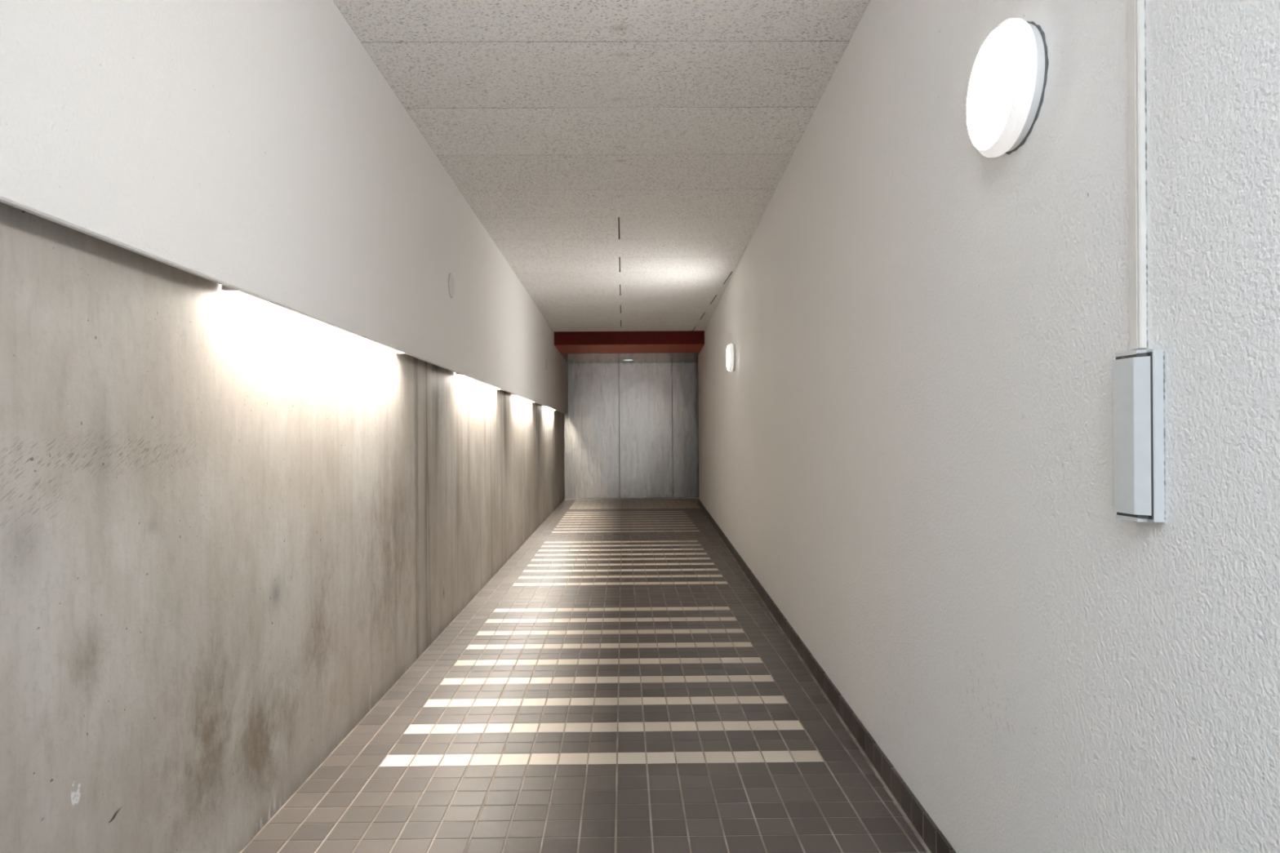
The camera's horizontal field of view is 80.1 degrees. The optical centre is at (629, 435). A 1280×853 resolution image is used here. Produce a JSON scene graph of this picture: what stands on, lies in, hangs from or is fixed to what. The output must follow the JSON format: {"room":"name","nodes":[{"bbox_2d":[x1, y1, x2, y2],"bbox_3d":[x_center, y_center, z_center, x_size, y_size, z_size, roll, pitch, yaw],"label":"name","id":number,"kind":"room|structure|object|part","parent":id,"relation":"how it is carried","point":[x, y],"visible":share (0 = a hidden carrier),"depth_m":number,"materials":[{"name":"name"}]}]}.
{"room":"building corridor","nodes":[
{"label":"building corridor","id":0,"kind":"room"},
{"bbox_2d":[0,201,564,852],"bbox_3d":[-1.255,-0.176,6.189,0.220,2.706,15.600,0,0,-1],"label":"wall","id":1,"kind":"structure","parent":0,"point":[232,523],"depth_m":1.97,"materials":[{"name":"concrete"}]},
{"bbox_2d":[108,807,121,822],"bbox_3d":[-1.096,0.808,1.621,0.005,0.015,0.042,0,0,-1],"label":"scuff","id":2,"kind":"object","parent":1,"relation":"attached to","point":[117,811],"visible":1,"depth_m":1.62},
{"bbox_2d":[221,284,403,353],"bbox_3d":[-1.084,-0.449,2.861,0.060,0.112,1.620,0,0,-1],"label":"light","id":3,"kind":"object","parent":1,"relation":"attached to","point":[224,288],"visible":0.14,"depth_m":2.06,"materials":[{"name":"white plastic"}]},
{"bbox_2d":[239,498,931,852],"bbox_3d":[1.009,1.236,6.309,4.690,0.150,15.800,0,0,-1],"label":"floor","id":4,"kind":"structure","parent":0,"point":[620,683],"depth_m":2.99,"materials":[{"name":"brown tile"}]},
{"bbox_2d":[333,0,870,331],"bbox_3d":[0.981,-1.605,7.159,4.690,0.120,14.100,0,0,-1],"label":"ceiling","id":5,"kind":"structure","parent":0,"point":[624,159],"depth_m":3.71,"materials":[{"name":"white"}]},
{"bbox_2d":[0,0,568,414],"bbox_3d":[-1.079,-0.958,6.190,0.016,1.145,15.598,0,0,-1],"label":"wall panel","id":6,"kind":"object","parent":5,"relation":"attached to","point":[257,148],"visible":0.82,"depth_m":2.14,"materials":[{"name":"white paint"}]},
{"bbox_2d":[448,272,454,297],"bbox_3d":[-1.051,-0.885,4.491,0.009,0.145,0.145,0,0,-1],"label":"cap","id":7,"kind":"object","parent":6,"relation":"attached to","point":[451,279],"visible":1,"depth_m":4.47,"materials":[{"name":"grey plastic"}]},
{"bbox_2d":[554,330,704,353],"bbox_3d":[0.095,-1.447,11.834,2.434,0.204,1.186,0,0,-1],"label":"beam","id":8,"kind":"structure","parent":5,"relation":"attached to","point":[677,341],"depth_m":11.25,"materials":[{"name":"paint"}]},
{"bbox_2d":[560,352,699,363],"bbox_3d":[0.970,-1.451,13.223,4.209,0.208,1.568,0,0,-1],"label":"soffit","id":9,"kind":"structure","parent":5,"relation":"attached to","point":[646,357],"depth_m":13.11,"materials":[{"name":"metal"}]},
{"bbox_2d":[564,362,698,498],"bbox_3d":[0.920,-0.191,14.131,4.710,2.706,0.155,0,0,-1],"label":"wall","id":10,"kind":"structure","parent":0,"point":[590,362],"depth_m":14.04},
{"bbox_2d":[564,362,698,499],"bbox_3d":[0.932,-0.091,14.023,4.284,2.507,0.052,0,0,-1],"label":"door","id":11,"kind":"structure","parent":10,"relation":"in","point":[655,455],"depth_m":14.01,"materials":[{"name":"metal"}]},
{"bbox_3d":[-0.702,-0.089,14.014,1.009,2.488,0.040,0,0,0],"label":"panel","id":12,"kind":"part","parent":11,"relation":"part of","materials":[{"name":"metal"}]},
{"bbox_3d":[0.296,-0.096,14.026,0.973,2.488,0.034,0,0,0],"label":"panel","id":13,"kind":"part","parent":11,"relation":"part of","materials":[{"name":"metal"}]},
{"bbox_3d":[1.306,-0.103,14.032,1.034,2.488,0.040,0,0,0],"label":"panel","id":14,"kind":"part","parent":11,"relation":"part of","materials":[{"name":"metal"}]},
{"bbox_2d":[697,0,1279,852],"bbox_3d":[1.046,-0.192,5.639,0.200,2.706,14.478,0,0,2],"label":"wall","id":15,"kind":"structure","parent":0,"point":[907,446],"depth_m":1.58,"materials":[{"name":"white paint"}]},
{"bbox_2d":[726,343,735,372],"bbox_3d":[0.957,-0.736,7.210,0.065,0.269,0.269,0,0,2],"label":"wall lamp","id":16,"kind":"object","parent":15,"relation":"attached to","point":[731,353],"visible":1,"depth_m":7.11,"materials":[{"name":"white plastic"}]},
{"bbox_2d":[726,345,729,370],"bbox_3d":[0.929,-0.736,7.211,0.009,0.238,0.238,0,0,2],"label":"diffuser","id":17,"kind":"object","parent":16,"relation":"attached to","point":[728,347],"depth_m":7.15,"materials":[{"name":"white plastic"}]},
{"bbox_2d":[697,498,956,852],"bbox_3d":[0.950,1.118,5.652,0.016,0.086,14.437,0,0,2],"label":"baseboard","id":18,"kind":"structure","parent":15,"relation":"attached to","point":[935,840],"depth_m":2.82,"materials":[{"name":"tile"}]},
{"bbox_2d":[966,17,1048,157],"bbox_3d":[0.790,-0.735,1.618,0.065,0.269,0.269,0,0,2],"label":"wall lamp","id":19,"kind":"object","parent":15,"relation":"attached to","point":[1007,84],"visible":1,"depth_m":1.55,"materials":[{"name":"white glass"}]},
{"bbox_2d":[966,26,1017,150],"bbox_3d":[0.763,-0.734,1.619,0.009,0.238,0.238,0,0,2],"label":"diffuser","id":20,"kind":"object","parent":19,"relation":"attached to","point":[992,97],"depth_m":1.59,"materials":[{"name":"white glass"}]},
{"bbox_2d":[1127,0,1147,350],"bbox_3d":[0.804,-0.840,1.210,0.012,1.405,0.030,0,0,-1],"label":"cable conduit","id":21,"kind":"object","parent":15,"relation":"attached to","point":[1137,145],"visible":1,"depth_m":1.20,"materials":[{"name":"beige plastic"}]},
{"bbox_2d":[1112,348,1165,522],"bbox_3d":[0.797,0.000,1.199,0.039,0.266,0.085,0,0,-1],"label":"box","id":22,"kind":"object","parent":15,"relation":"attached to","point":[1138,375],"visible":1,"depth_m":1.17,"materials":[{"name":"white plastic"}]},
{"bbox_3d":[0.807,0.000,1.200,0.016,0.264,0.083,0,0,2],"label":"plate","id":23,"kind":"part","parent":22,"relation":"part of","materials":[{"name":"white plastic"}]}
]}

